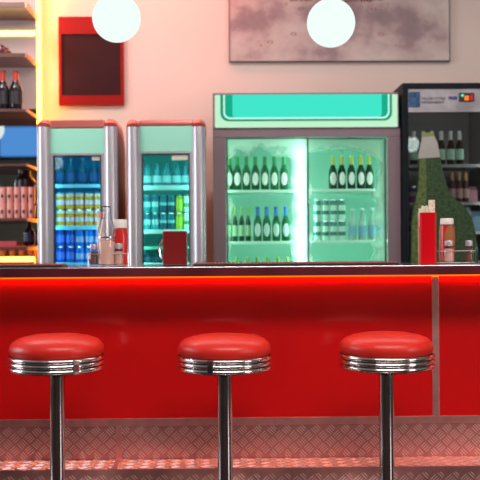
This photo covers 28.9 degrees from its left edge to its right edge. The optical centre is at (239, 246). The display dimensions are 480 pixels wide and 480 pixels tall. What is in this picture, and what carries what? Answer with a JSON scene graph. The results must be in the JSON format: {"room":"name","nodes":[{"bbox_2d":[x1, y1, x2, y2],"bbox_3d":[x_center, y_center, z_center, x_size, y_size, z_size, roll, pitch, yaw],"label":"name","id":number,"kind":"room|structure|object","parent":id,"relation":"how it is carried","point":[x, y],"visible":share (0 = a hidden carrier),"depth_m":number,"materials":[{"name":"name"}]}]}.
{"room":"bar","nodes":[
{"label":"bar","id":0,"kind":"room"},
{"bbox_2d":[41,0,479,262],"bbox_3d":[-0.103,-0.649,7.049,10.000,3.600,0.100,0,0,-1],"label":"wall","id":1,"kind":"structure","parent":0,"point":[177,57],"depth_m":7.00,"materials":[{"name":"pink paint"}]},
{"bbox_2d":[58,17,123,105],"bbox_3d":[-1.112,-1.391,6.963,0.484,0.661,0.035,0,0,-1],"label":"menu board","id":2,"kind":"object","parent":1,"relation":"attached to","point":[91,67],"visible":0.84,"depth_m":6.96,"materials":[{"name":"red paint"}]},
{"bbox_2d":[229,0,449,62],"bbox_3d":[0.746,-1.812,6.991,1.662,0.840,0.028,0,0,-1],"label":"poster","id":3,"kind":"object","parent":1,"relation":"attached to","point":[259,30],"visible":1,"depth_m":6.98,"materials":[{"name":"grey paper"}]},
{"bbox_3d":[-0.033,-2.500,1.200,10.000,0.100,11.600,0,0,-1],"label":"ceiling","id":4,"kind":"structure","parent":0,"visible":0},
{"bbox_2d":[92,0,140,42],"bbox_3d":[-0.627,-1.740,4.692,0.244,1.413,0.244,0,0,-1],"label":"globe lamp","id":5,"kind":"object","parent":4,"relation":"hanging from","point":[116,21],"visible":1,"depth_m":4.61,"materials":[{"name":"white glass"}]},
{"bbox_2d":[307,0,354,47],"bbox_3d":[0.457,-1.732,4.707,0.244,1.441,0.244,0,0,-1],"label":"globe lamp","id":6,"kind":"object","parent":4,"relation":"hanging from","point":[330,23],"visible":1,"depth_m":4.62,"materials":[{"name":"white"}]},
{"bbox_3d":[-0.009,1.200,1.200,10.000,0.100,11.600,0,0,-1],"label":"floor","id":7,"kind":"structure","parent":0,"visible":0},
{"bbox_2d":[0,0,41,263],"bbox_3d":[-2.228,-0.510,6.645,1.537,3.350,0.430,0,0,-1],"label":"bottle shelves","id":8,"kind":"object","parent":7,"relation":"on","point":[20,20],"visible":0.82,"depth_m":6.82,"materials":[{"name":"red wood"}]},
{"bbox_2d":[0,70,8,108],"bbox_3d":[-1.668,-1.097,6.537,0.091,0.285,0.091,0,0,-35],"label":"liquor bottle","id":9,"kind":"object","parent":8,"relation":"on","point":[4,89],"visible":0.88,"depth_m":6.51,"materials":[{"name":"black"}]},
{"bbox_2d":[9,70,21,108],"bbox_3d":[-1.577,-1.098,6.539,0.091,0.285,0.091,0,0,-1],"label":"liquor bottle","id":10,"kind":"object","parent":8,"relation":"on","point":[15,90],"visible":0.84,"depth_m":6.50,"materials":[{"name":"black glass"}]},
{"bbox_2d":[0,109,37,263],"bbox_3d":[-2.241,-0.346,6.816,1.514,1.322,0.011,0,0,-1],"label":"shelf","id":11,"kind":"object","parent":8,"relation":"attached to","point":[18,137],"depth_m":6.82,"materials":[{"name":"mirror"}]},
{"bbox_2d":[14,170,36,217],"bbox_3d":[-1.540,-0.377,6.684,0.163,0.352,0.146,0,0,37],"label":"jug","id":12,"kind":"object","parent":8,"relation":"on","point":[24,179],"visible":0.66,"depth_m":6.64,"materials":[{"name":"black glass"}]},
{"bbox_2d":[24,222,34,244],"bbox_3d":[-1.504,-0.097,6.640,0.077,0.170,0.077,0,0,-1],"label":"liquor bottle","id":13,"kind":"object","parent":8,"relation":"on","point":[29,234],"visible":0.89,"depth_m":6.61,"materials":[{"name":"black glass"}]},
{"bbox_2d":[7,333,105,479],"bbox_3d":[-0.709,0.736,3.610,0.384,0.798,0.384,0,0,-1],"label":"bar stool","id":14,"kind":"object","parent":7,"relation":"on","point":[56,356],"visible":1,"depth_m":3.50,"materials":[{"name":"red leather"}]},
{"bbox_2d":[9,333,103,359],"bbox_3d":[-0.711,0.382,3.611,0.363,0.090,0.363,0,0,-1],"label":"seat cushion","id":15,"kind":"object","parent":14,"relation":"on","point":[46,346],"depth_m":3.48,"materials":[{"name":"red leather"}]},
{"bbox_2d":[37,119,125,264],"bbox_3d":[-1.081,0.149,6.448,0.538,2.015,0.595,0,0,-1],"label":"cooler","id":16,"kind":"object","parent":7,"relation":"on","point":[101,141],"visible":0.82,"depth_m":6.18,"materials":[{"name":"silver metal"}]},
{"bbox_2d":[55,159,64,183],"bbox_3d":[-1.235,-0.512,6.373,0.067,0.185,0.067,0,0,-1],"label":"soda bottle","id":17,"kind":"object","parent":16,"relation":"on","point":[59,172],"visible":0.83,"depth_m":6.35,"materials":[{"name":"teal glass"}]},
{"bbox_2d":[56,246,64,262],"bbox_3d":[-1.222,0.052,6.340,0.062,0.115,0.062,0,0,-1],"label":"drink can","id":18,"kind":"object","parent":16,"relation":"on","point":[60,250],"visible":0.94,"depth_m":6.31,"materials":[{"name":"blue metal"}]},
{"bbox_2d":[56,230,64,245],"bbox_3d":[-1.222,-0.064,6.340,0.062,0.115,0.062,0,0,-1],"label":"drink can","id":19,"kind":"object","parent":18,"relation":"on","point":[60,234],"visible":0.87,"depth_m":6.31,"materials":[{"name":"blue metal"}]},
{"bbox_2d":[56,209,64,224],"bbox_3d":[-1.223,-0.199,6.340,0.062,0.115,0.062,0,0,-1],"label":"drink can","id":20,"kind":"object","parent":16,"relation":"on","point":[60,213],"visible":0.94,"depth_m":6.31,"materials":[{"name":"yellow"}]},
{"bbox_2d":[56,192,64,208],"bbox_3d":[-1.224,-0.315,6.340,0.062,0.115,0.062,0,0,-1],"label":"drink can","id":21,"kind":"object","parent":20,"relation":"on","point":[60,196],"visible":0.94,"depth_m":6.31,"materials":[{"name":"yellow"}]},
{"bbox_2d":[66,246,74,262],"bbox_3d":[-1.155,0.051,6.340,0.062,0.115,0.062,0,0,-1],"label":"drink can","id":22,"kind":"object","parent":16,"relation":"on","point":[70,250],"visible":0.94,"depth_m":6.32,"materials":[{"name":"blue metal"}]},
{"bbox_2d":[66,230,74,245],"bbox_3d":[-1.156,-0.064,6.340,0.062,0.115,0.062,0,0,-1],"label":"drink can","id":23,"kind":"object","parent":22,"relation":"on","point":[70,234],"visible":0.91,"depth_m":6.31,"materials":[{"name":"blue metal"}]},
{"bbox_2d":[66,209,74,224],"bbox_3d":[-1.157,-0.200,6.340,0.062,0.115,0.062,0,0,-1],"label":"drink can","id":24,"kind":"object","parent":16,"relation":"on","point":[70,213],"visible":0.88,"depth_m":6.31,"materials":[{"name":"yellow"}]},
{"bbox_2d":[66,192,74,208],"bbox_3d":[-1.158,-0.315,6.340,0.062,0.115,0.062,0,0,-1],"label":"drink can","id":25,"kind":"object","parent":24,"relation":"on","point":[70,196],"visible":1,"depth_m":6.31,"materials":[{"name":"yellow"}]},
{"bbox_2d":[66,159,75,183],"bbox_3d":[-1.160,-0.512,6.375,0.067,0.185,0.067,0,0,-1],"label":"soda bottle","id":26,"kind":"object","parent":16,"relation":"on","point":[70,172],"visible":0.82,"depth_m":6.35,"materials":[{"name":"teal"}]},
{"bbox_2d":[75,209,84,224],"bbox_3d":[-1.091,-0.200,6.341,0.062,0.115,0.062,0,0,-1],"label":"drink can","id":27,"kind":"object","parent":16,"relation":"on","point":[79,213],"visible":0.92,"depth_m":6.32,"materials":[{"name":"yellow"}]},
{"bbox_2d":[75,192,83,208],"bbox_3d":[-1.092,-0.315,6.341,0.062,0.115,0.062,0,0,-1],"label":"drink can","id":28,"kind":"object","parent":27,"relation":"on","point":[79,196],"visible":1,"depth_m":6.32,"materials":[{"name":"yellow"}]},
{"bbox_2d":[76,246,84,261],"bbox_3d":[-1.090,0.051,6.341,0.062,0.115,0.062,0,0,-1],"label":"drink can","id":29,"kind":"object","parent":16,"relation":"on","point":[80,250],"visible":0.94,"depth_m":6.31,"materials":[{"name":"blue metal"}]},
{"bbox_2d":[75,230,84,245],"bbox_3d":[-1.090,-0.065,6.341,0.062,0.115,0.062,0,0,-1],"label":"drink can","id":30,"kind":"object","parent":29,"relation":"on","point":[80,234],"visible":0.88,"depth_m":6.31,"materials":[{"name":"blue metal"}]},
{"bbox_2d":[78,159,87,183],"bbox_3d":[-1.078,-0.513,6.376,0.067,0.185,0.067,0,0,-1],"label":"soda bottle","id":31,"kind":"object","parent":16,"relation":"on","point":[82,172],"visible":0.84,"depth_m":6.35,"materials":[{"name":"teal"}]},
{"bbox_2d":[85,209,93,224],"bbox_3d":[-1.027,-0.200,6.342,0.062,0.115,0.062,0,0,-1],"label":"drink can","id":32,"kind":"object","parent":16,"relation":"on","point":[89,213],"visible":0.93,"depth_m":6.32,"materials":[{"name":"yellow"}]},
{"bbox_2d":[85,192,93,208],"bbox_3d":[-1.028,-0.316,6.342,0.062,0.115,0.062,0,0,-1],"label":"drink can","id":33,"kind":"object","parent":32,"relation":"on","point":[89,196],"visible":1,"depth_m":6.32,"materials":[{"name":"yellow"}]},
{"bbox_2d":[85,246,93,261],"bbox_3d":[-1.025,0.051,6.342,0.062,0.115,0.062,0,0,-1],"label":"drink can","id":34,"kind":"object","parent":16,"relation":"on","point":[88,250],"visible":0.47,"depth_m":6.31,"materials":[{"name":"blue metal"}]},
{"bbox_2d":[85,230,93,245],"bbox_3d":[-1.026,-0.065,6.342,0.062,0.115,0.062,0,0,-1],"label":"drink can","id":35,"kind":"object","parent":34,"relation":"on","point":[89,234],"visible":0.75,"depth_m":6.32,"materials":[{"name":"blue metal"}]},
{"bbox_2d":[89,159,98,183],"bbox_3d":[-1.002,-0.513,6.377,0.067,0.185,0.067,0,0,-1],"label":"soda bottle","id":36,"kind":"object","parent":16,"relation":"on","point":[93,172],"visible":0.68,"depth_m":6.35,"materials":[{"name":"teal"}]},
{"bbox_2d":[126,119,206,263],"bbox_3d":[-0.491,0.147,6.457,0.529,2.013,0.594,0,0,-1],"label":"cooler","id":37,"kind":"object","parent":7,"relation":"on","point":[151,142],"visible":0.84,"depth_m":6.19,"materials":[{"name":"silver metal"}]},
{"bbox_2d":[143,164,151,184],"bbox_3d":[-0.636,-0.491,6.362,0.063,0.155,0.063,0,0,-1],"label":"water bottle","id":38,"kind":"object","parent":37,"relation":"on","point":[147,177],"visible":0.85,"depth_m":6.34,"materials":[{"name":"teal plastic"}]},
{"bbox_2d":[144,213,150,228],"bbox_3d":[-0.634,-0.174,6.348,0.052,0.120,0.052,0,0,-1],"label":"can","id":39,"kind":"object","parent":37,"relation":"on","point":[147,216],"visible":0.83,"depth_m":6.33,"materials":[{"name":"teal metal"}]},
{"bbox_2d":[144,195,150,212],"bbox_3d":[-0.635,-0.295,6.348,0.052,0.120,0.052,0,0,-1],"label":"can","id":40,"kind":"object","parent":39,"relation":"on","point":[147,198],"visible":0.81,"depth_m":6.33,"materials":[{"name":"teal metal"}]},
{"bbox_2d":[151,212,158,228],"bbox_3d":[-0.579,-0.175,6.349,0.052,0.120,0.052,0,0,-1],"label":"can","id":41,"kind":"object","parent":37,"relation":"on","point":[154,216],"visible":0.91,"depth_m":6.33,"materials":[{"name":"teal metal"}]},
{"bbox_2d":[151,195,158,212],"bbox_3d":[-0.579,-0.295,6.349,0.052,0.120,0.052,0,0,-1],"label":"can","id":42,"kind":"object","parent":41,"relation":"on","point":[154,198],"visible":1,"depth_m":6.33,"materials":[{"name":"teal metal"}]},
{"bbox_2d":[152,164,161,184],"bbox_3d":[-0.569,-0.491,6.363,0.063,0.155,0.063,0,0,-1],"label":"water bottle","id":43,"kind":"object","parent":37,"relation":"on","point":[156,176],"visible":0.91,"depth_m":6.34,"materials":[{"name":"blue"}]},
{"bbox_2d":[162,164,170,184],"bbox_3d":[-0.501,-0.492,6.364,0.063,0.155,0.063,0,0,-1],"label":"water bottle","id":44,"kind":"object","parent":37,"relation":"on","point":[166,176],"visible":0.88,"depth_m":6.34,"materials":[{"name":"blue"}]},
{"bbox_2d":[172,164,180,184],"bbox_3d":[-0.433,-0.492,6.365,0.063,0.155,0.063,0,0,-1],"label":"water bottle","id":45,"kind":"object","parent":37,"relation":"on","point":[176,175],"visible":0.91,"depth_m":6.34,"materials":[{"name":"blue plastic"}]},
{"bbox_2d":[176,212,182,228],"bbox_3d":[-0.414,-0.176,6.351,0.052,0.120,0.052,0,0,-1],"label":"can","id":46,"kind":"object","parent":37,"relation":"on","point":[179,215],"visible":0.91,"depth_m":6.33,"materials":[{"name":"green metal"}]},
{"bbox_2d":[175,195,182,211],"bbox_3d":[-0.414,-0.296,6.351,0.052,0.120,0.052,0,0,-1],"label":"can","id":47,"kind":"object","parent":46,"relation":"on","point":[178,198],"visible":1,"depth_m":6.33,"materials":[{"name":"green metal"}]},
{"bbox_2d":[182,164,188,184],"bbox_3d":[-0.369,-0.492,6.365,0.063,0.155,0.063,0,0,-1],"label":"water bottle","id":48,"kind":"object","parent":37,"relation":"on","point":[185,174],"visible":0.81,"depth_m":6.34,"materials":[{"name":"blue plastic"}]},
{"bbox_2d":[176,333,272,479],"bbox_3d":[-0.058,0.736,3.619,0.384,0.798,0.384,0,0,-1],"label":"bar stool","id":49,"kind":"object","parent":7,"relation":"on","point":[224,356],"visible":1,"depth_m":3.51,"materials":[{"name":"red leather"}]},
{"bbox_2d":[178,333,270,359],"bbox_3d":[-0.061,0.382,3.620,0.363,0.090,0.363,0,0,-1],"label":"seat cushion","id":50,"kind":"object","parent":49,"relation":"on","point":[208,346],"depth_m":3.49,"materials":[{"name":"red leather"}]},
{"bbox_2d":[0,274,479,479],"bbox_3d":[0.046,0.627,4.196,5.000,1.045,0.550,0,0,-1],"label":"bar counter","id":51,"kind":"object","parent":7,"relation":"on","point":[137,417],"depth_m":4.11,"materials":[{"name":"metal"}]},
{"bbox_2d":[0,262,479,277],"bbox_3d":[0.042,0.100,4.201,5.100,0.040,0.681,0,0,-1],"label":"countertop","id":52,"kind":"structure","parent":51,"relation":"on","point":[412,268],"depth_m":3.86,"materials":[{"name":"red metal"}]},
{"bbox_2d":[0,263,67,267],"bbox_3d":[-1.015,0.080,4.016,0.516,0.016,0.140,0,0,-1],"label":"bar mat","id":53,"kind":"object","parent":52,"relation":"on","point":[24,265],"visible":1,"depth_m":3.95,"materials":[{"name":"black rubber"}]},
{"bbox_2d":[88,253,130,266],"bbox_3d":[-0.570,0.055,4.062,0.176,0.060,0.104,0,0,-1],"label":"condiment caddy","id":54,"kind":"object","parent":52,"relation":"on","point":[127,253],"visible":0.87,"depth_m":4.01,"materials":[{"name":"silver metal"}]},
{"bbox_2d":[97,212,105,264],"bbox_3d":[-0.609,-0.038,4.087,0.040,0.231,0.040,0,0,-1],"label":"sauce bottle","id":55,"kind":"object","parent":54,"relation":"in","point":[102,228],"visible":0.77,"depth_m":4.07,"materials":[{"name":"white"}]},
{"bbox_2d":[97,206,115,263],"bbox_3d":[-0.580,-0.050,4.040,0.082,0.254,0.082,0,0,19],"label":"glass bottle","id":56,"kind":"object","parent":54,"relation":"in","point":[105,248],"visible":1,"depth_m":4.01,"materials":[{"name":"clear glass"}]},
{"bbox_2d":[114,243,122,263],"bbox_3d":[-0.527,0.030,4.035,0.041,0.093,0.041,0,0,-1],"label":"salt shaker","id":57,"kind":"object","parent":54,"relation":"in","point":[118,255],"visible":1,"depth_m":4.02,"materials":[{"name":"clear glass"}]},
{"bbox_2d":[112,219,127,264],"bbox_3d":[-0.526,-0.022,4.085,0.070,0.198,0.070,0,0,-1],"label":"sauce bottle","id":58,"kind":"object","parent":54,"relation":"in","point":[121,234],"visible":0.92,"depth_m":4.06,"materials":[{"name":"red plastic"}]},
{"bbox_2d":[159,230,187,265],"bbox_3d":[-0.295,0.005,4.095,0.127,0.157,0.102,0,0,-1],"label":"napkin dispenser","id":59,"kind":"object","parent":52,"relation":"on","point":[175,243],"visible":1,"depth_m":4.04,"materials":[{"name":"red metal"}]},
{"bbox_2d":[193,261,398,265],"bbox_3d":[0.238,0.072,4.034,0.879,0.016,0.140,0,0,-1],"label":"bar mat","id":60,"kind":"object","parent":52,"relation":"on","point":[317,263],"visible":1,"depth_m":3.97,"materials":[{"name":"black rubber"}]},
{"bbox_2d":[417,200,435,264],"bbox_3d":[0.812,-0.064,4.047,0.073,0.280,0.071,0,0,-1],"label":"napkin holder","id":61,"kind":"object","parent":52,"relation":"on","point":[426,215],"visible":1,"depth_m":4.01,"materials":[{"name":"red plastic"}]},
{"bbox_2d":[436,241,475,263],"bbox_3d":[0.951,0.025,4.124,0.164,0.100,0.104,0,0,-1],"label":"condiment caddy","id":62,"kind":"object","parent":52,"relation":"on","point":[438,241],"visible":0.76,"depth_m":4.07,"materials":[{"name":"silver metal"}]},
{"bbox_2d":[439,218,454,261],"bbox_3d":[0.922,-0.030,4.143,0.069,0.195,0.070,0,0,-1],"label":"sauce bottle","id":63,"kind":"object","parent":62,"relation":"in","point":[446,230],"visible":0.88,"depth_m":4.12,"materials":[{"name":"red plastic"}]},
{"bbox_2d":[444,240,453,261],"bbox_3d":[0.921,0.019,4.097,0.046,0.097,0.046,0,0,-1],"label":"salt shaker","id":64,"kind":"object","parent":62,"relation":"in","point":[448,252],"visible":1,"depth_m":4.08,"materials":[{"name":"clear glass"}]},
{"bbox_2d":[464,240,473,261],"bbox_3d":[1.009,0.019,4.098,0.040,0.097,0.040,0,0,-1],"label":"pepper shaker","id":65,"kind":"object","parent":62,"relation":"in","point":[468,255],"visible":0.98,"depth_m":4.08,"materials":[{"name":"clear glass"}]},
{"bbox_2d":[213,92,400,262],"bbox_3d":[0.453,0.002,6.580,1.270,2.091,0.613,0,0,-1],"label":"fridge","id":66,"kind":"object","parent":7,"relation":"on","point":[307,129],"visible":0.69,"depth_m":6.32,"materials":[{"name":"grey"}]},
{"bbox_2d":[228,157,232,189],"bbox_3d":[-0.074,-0.507,6.429,0.057,0.235,0.058,0,0,-1],"label":"beer bottle","id":67,"kind":"object","parent":66,"relation":"on","point":[230,170],"visible":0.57,"depth_m":6.41,"materials":[{"name":"green glass"}]},
{"bbox_2d":[232,207,237,240],"bbox_3d":[-0.034,-0.157,6.430,0.038,0.240,0.038,0,0,-1],"label":"beer bottle","id":68,"kind":"object","parent":66,"relation":"on","point":[235,222],"visible":1,"depth_m":6.42,"materials":[{"name":"green glass"}]},
{"bbox_2d":[233,156,241,189],"bbox_3d":[-0.018,-0.507,6.430,0.057,0.235,0.058,0,0,-1],"label":"beer bottle","id":69,"kind":"object","parent":66,"relation":"on","point":[237,184],"visible":1,"depth_m":6.41,"materials":[{"name":"green glass"}]},
{"bbox_2d":[239,207,244,240],"bbox_3d":[0.011,-0.157,6.431,0.038,0.240,0.038,0,0,-1],"label":"beer bottle","id":70,"kind":"object","parent":66,"relation":"on","point":[241,221],"visible":1,"depth_m":6.42,"materials":[{"name":"green glass"}]},
{"bbox_2d":[242,156,250,189],"bbox_3d":[0.044,-0.508,6.431,0.057,0.235,0.058,0,0,-1],"label":"beer bottle","id":71,"kind":"object","parent":66,"relation":"on","point":[246,184],"visible":0.99,"depth_m":6.41,"materials":[{"name":"green glass"}]},
{"bbox_2d":[245,207,250,240],"bbox_3d":[0.056,-0.158,6.431,0.038,0.240,0.038,0,0,-1],"label":"beer bottle","id":72,"kind":"object","parent":66,"relation":"on","point":[248,222],"visible":1,"depth_m":6.42,"materials":[{"name":"green glass"}]},
{"bbox_2d":[251,156,259,189],"bbox_3d":[0.106,-0.508,6.432,0.057,0.235,0.058,0,0,-1],"label":"beer bottle","id":73,"kind":"object","parent":66,"relation":"on","point":[255,184],"visible":1,"depth_m":6.41,"materials":[{"name":"green glass"}]},
{"bbox_2d":[254,207,261,240],"bbox_3d":[0.122,-0.158,6.432,0.057,0.240,0.058,0,0,-1],"label":"beer bottle","id":74,"kind":"object","parent":66,"relation":"on","point":[257,221],"visible":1,"depth_m":6.41,"materials":[{"name":"green glass"}]},
{"bbox_2d":[228,192,294,194],"bbox_3d":[0.146,-0.385,6.591,0.478,0.008,0.384,0,0,-1],"label":"shelf","id":75,"kind":"object","parent":66,"relation":"attached to","point":[229,193],"depth_m":6.63,"materials":[{"name":"green"}]},
{"bbox_2d":[261,156,268,189],"bbox_3d":[0.172,-0.509,6.433,0.057,0.235,0.058,0,0,-1],"label":"beer bottle","id":76,"kind":"object","parent":66,"relation":"on","point":[264,171],"visible":1,"depth_m":6.41,"materials":[{"name":"green glass"}]},
{"bbox_2d":[263,207,270,240],"bbox_3d":[0.184,-0.159,6.433,0.057,0.240,0.058,0,0,-1],"label":"beer bottle","id":77,"kind":"object","parent":66,"relation":"on","point":[266,221],"visible":0.99,"depth_m":6.41,"materials":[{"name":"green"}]},
{"bbox_2d":[270,156,278,189],"bbox_3d":[0.237,-0.509,6.433,0.057,0.235,0.058,0,0,-1],"label":"beer bottle","id":78,"kind":"object","parent":66,"relation":"on","point":[274,184],"visible":0.99,"depth_m":6.42,"materials":[{"name":"green glass"}]},
{"bbox_2d":[272,207,279,240],"bbox_3d":[0.250,-0.159,6.434,0.057,0.240,0.058,0,0,-1],"label":"beer bottle","id":79,"kind":"object","parent":66,"relation":"on","point":[276,222],"visible":0.99,"depth_m":6.41,"materials":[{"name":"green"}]},
{"bbox_2d":[280,156,287,189],"bbox_3d":[0.303,-0.510,6.434,0.057,0.235,0.058,0,0,-1],"label":"beer bottle","id":80,"kind":"object","parent":66,"relation":"on","point":[283,171],"visible":0.98,"depth_m":6.41,"materials":[{"name":"green glass"}]},
{"bbox_2d":[282,207,289,240],"bbox_3d":[0.316,-0.160,6.434,0.057,0.240,0.058,0,0,-1],"label":"beer bottle","id":81,"kind":"object","parent":66,"relation":"on","point":[285,221],"visible":1,"depth_m":6.41,"materials":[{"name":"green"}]},
{"bbox_2d":[313,220,320,239],"bbox_3d":[0.534,-0.113,6.438,0.051,0.145,0.051,0,0,-1],"label":"can","id":82,"kind":"object","parent":66,"relation":"on","point":[317,223],"visible":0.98,"depth_m":6.42,"materials":[{"name":"white metal"}]},
{"bbox_2d":[313,199,320,219],"bbox_3d":[0.533,-0.258,6.438,0.051,0.145,0.051,0,0,-1],"label":"can","id":83,"kind":"object","parent":82,"relation":"on","point":[316,202],"visible":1,"depth_m":6.42,"materials":[{"name":"white metal"}]},
{"bbox_2d":[322,220,328,239],"bbox_3d":[0.592,-0.113,6.439,0.051,0.145,0.051,0,0,-1],"label":"can","id":84,"kind":"object","parent":66,"relation":"on","point":[325,223],"visible":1,"depth_m":6.42,"materials":[{"name":"white metal"}]},
{"bbox_2d":[322,199,328,219],"bbox_3d":[0.591,-0.259,6.439,0.051,0.145,0.051,0,0,-1],"label":"can","id":85,"kind":"object","parent":84,"relation":"on","point":[325,202],"visible":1,"depth_m":6.42,"materials":[{"name":"white metal"}]},
{"bbox_2d":[329,156,336,188],"bbox_3d":[0.643,-0.512,6.439,0.057,0.235,0.058,0,0,-1],"label":"beer bottle","id":86,"kind":"object","parent":66,"relation":"on","point":[332,171],"visible":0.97,"depth_m":6.42,"materials":[{"name":"green glass"}]},
{"bbox_2d":[330,220,336,239],"bbox_3d":[0.649,-0.114,6.440,0.051,0.145,0.051,0,0,-1],"label":"can","id":87,"kind":"object","parent":66,"relation":"on","point":[333,223],"visible":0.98,"depth_m":6.42,"materials":[{"name":"white metal"}]},
{"bbox_2d":[330,199,336,219],"bbox_3d":[0.648,-0.259,6.440,0.051,0.145,0.051,0,0,-1],"label":"can","id":88,"kind":"object","parent":87,"relation":"on","point":[333,202],"visible":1,"depth_m":6.42,"materials":[{"name":"white metal"}]},
{"bbox_2d":[338,156,345,188],"bbox_3d":[0.705,-0.512,6.440,0.057,0.235,0.058,0,0,-1],"label":"beer bottle","id":89,"kind":"object","parent":66,"relation":"on","point":[341,171],"visible":0.99,"depth_m":6.42,"materials":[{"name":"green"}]},
{"bbox_2d":[338,220,345,239],"bbox_3d":[0.706,-0.114,6.441,0.051,0.145,0.051,0,0,-1],"label":"can","id":90,"kind":"object","parent":66,"relation":"on","point":[341,223],"visible":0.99,"depth_m":6.42,"materials":[{"name":"white metal"}]},
{"bbox_2d":[338,199,344,219],"bbox_3d":[0.705,-0.259,6.441,0.051,0.145,0.051,0,0,-1],"label":"can","id":91,"kind":"object","parent":90,"relation":"on","point":[341,202],"visible":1,"depth_m":6.42,"materials":[{"name":"white metal"}]},
{"bbox_2d":[309,191,374,193],"bbox_3d":[0.714,-0.393,6.599,0.465,0.008,0.384,0,0,-1],"label":"shelf","id":92,"kind":"object","parent":66,"relation":"attached to","point":[311,192],"depth_m":6.63,"materials":[{"name":"green"}]},
{"bbox_2d":[347,156,355,188],"bbox_3d":[0.771,-0.513,6.441,0.057,0.235,0.058,0,0,-1],"label":"beer bottle","id":93,"kind":"object","parent":66,"relation":"on","point":[351,184],"visible":0.98,"depth_m":6.42,"materials":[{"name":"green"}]},
{"bbox_2d":[349,208,356,239],"bbox_3d":[0.780,-0.154,6.441,0.057,0.225,0.057,0,0,-1],"label":"clear bottle","id":94,"kind":"object","parent":66,"relation":"on","point":[352,223],"visible":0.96,"depth_m":6.42,"materials":[{"name":"clear glass"}]},
{"bbox_2d":[357,156,364,188],"bbox_3d":[0.837,-0.513,6.442,0.057,0.235,0.058,0,0,-1],"label":"beer bottle","id":95,"kind":"object","parent":66,"relation":"on","point":[360,171],"visible":0.98,"depth_m":6.42,"materials":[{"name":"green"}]},
{"bbox_2d":[359,208,366,239],"bbox_3d":[0.850,-0.155,6.442,0.057,0.225,0.057,0,0,-1],"label":"clear bottle","id":96,"kind":"object","parent":66,"relation":"on","point":[362,222],"visible":0.99,"depth_m":6.42,"materials":[{"name":"white"}]},
{"bbox_2d":[365,156,373,188],"bbox_3d":[0.896,-0.513,6.443,0.057,0.235,0.058,0,0,-1],"label":"beer bottle","id":97,"kind":"object","parent":66,"relation":"on","point":[369,184],"visible":0.99,"depth_m":6.42,"materials":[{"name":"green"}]},
{"bbox_2d":[368,208,375,239],"bbox_3d":[0.916,-0.155,6.443,0.057,0.225,0.057,0,0,-1],"label":"clear bottle","id":98,"kind":"object","parent":66,"relation":"on","point":[372,223],"visible":0.97,"depth_m":6.42,"materials":[{"name":"white"}]},
{"bbox_2d":[338,331,434,479],"bbox_3d":[0.572,0.730,3.628,0.384,0.798,0.384,0,0,-1],"label":"bar stool","id":99,"kind":"object","parent":7,"relation":"on","point":[386,354],"visible":1,"depth_m":3.52,"materials":[{"name":"silver metal"}]},
{"bbox_2d":[339,331,433,357],"bbox_3d":[0.570,0.376,3.628,0.363,0.090,0.363,0,0,-1],"label":"seat cushion","id":100,"kind":"object","parent":99,"relation":"on","point":[370,344],"depth_m":3.50,"materials":[{"name":"red leather"}]},
{"bbox_2d":[394,83,479,262],"bbox_3d":[1.413,-0.031,6.565,0.638,2.144,0.650,0,0,-1],"label":"fridge","id":101,"kind":"object","parent":7,"relation":"on","point":[426,107],"visible":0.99,"depth_m":6.25,"materials":[{"name":"grey metal"}]},
{"bbox_2d":[410,131,417,164],"bbox_3d":[1.193,-0.676,6.387,0.055,0.235,0.055,0,0,-1],"label":"soda bottle","id":102,"kind":"object","parent":101,"relation":"on","point":[413,146],"visible":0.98,"depth_m":6.37,"materials":[{"name":"brown glass"}]},
{"bbox_2d":[409,92,419,106],"bbox_3d":[1.170,-0.989,6.240,0.078,0.104,0.001,0,0,-1],"label":"print","id":103,"kind":"object","parent":101,"relation":"attached to","point":[414,97],"depth_m":6.24},
{"bbox_2d":[438,131,444,163],"bbox_3d":[1.382,-0.677,6.390,0.055,0.235,0.055,0,0,-1],"label":"soda bottle","id":104,"kind":"object","parent":101,"relation":"on","point":[441,145],"visible":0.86,"depth_m":6.37,"materials":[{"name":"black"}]},
{"bbox_2d":[409,167,479,170],"bbox_3d":[1.419,-0.556,6.564,0.538,0.008,0.414,0,0,-1],"label":"shelf","id":105,"kind":"object","parent":101,"relation":"attached to","point":[410,168],"depth_m":6.57,"materials":[{"name":"grey"}]},
{"bbox_2d":[447,131,454,163],"bbox_3d":[1.448,-0.678,6.391,0.055,0.235,0.055,0,0,-1],"label":"soda bottle","id":106,"kind":"object","parent":101,"relation":"on","point":[450,146],"visible":0.99,"depth_m":6.37,"materials":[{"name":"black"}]},
{"bbox_2d":[456,172,462,201],"bbox_3d":[1.511,-0.408,6.412,0.047,0.210,0.047,0,0,-1],"label":"soda bottle","id":107,"kind":"object","parent":101,"relation":"on","point":[459,188],"visible":0.9,"depth_m":6.39,"materials":[{"name":"orange glass"}]},
{"bbox_2d":[456,131,463,163],"bbox_3d":[1.510,-0.678,6.392,0.055,0.235,0.055,0,0,-1],"label":"soda bottle","id":108,"kind":"object","parent":101,"relation":"on","point":[459,146],"visible":0.98,"depth_m":6.37,"materials":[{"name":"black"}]},
{"bbox_2d":[462,172,468,201],"bbox_3d":[1.556,-0.408,6.412,0.047,0.210,0.047,0,0,-1],"label":"soda bottle","id":109,"kind":"object","parent":101,"relation":"on","point":[465,185],"visible":0.95,"depth_m":6.39,"materials":[{"name":"orange glass"}]},
{"bbox_2d":[469,186,476,201],"bbox_3d":[1.604,-0.361,6.453,0.062,0.117,0.100,0,0,-1],"label":"juice carton","id":110,"kind":"object","parent":101,"relation":"on","point":[472,189],"visible":0.67,"depth_m":6.40,"materials":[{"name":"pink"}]},
{"bbox_2d":[471,211,479,230],"bbox_3d":[1.636,-0.176,6.454,0.069,0.144,0.100,0,0,-1],"label":"juice carton","id":111,"kind":"object","parent":101,"relation":"on","point":[475,214],"visible":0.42,"depth_m":6.40,"materials":[{"name":"blue"}]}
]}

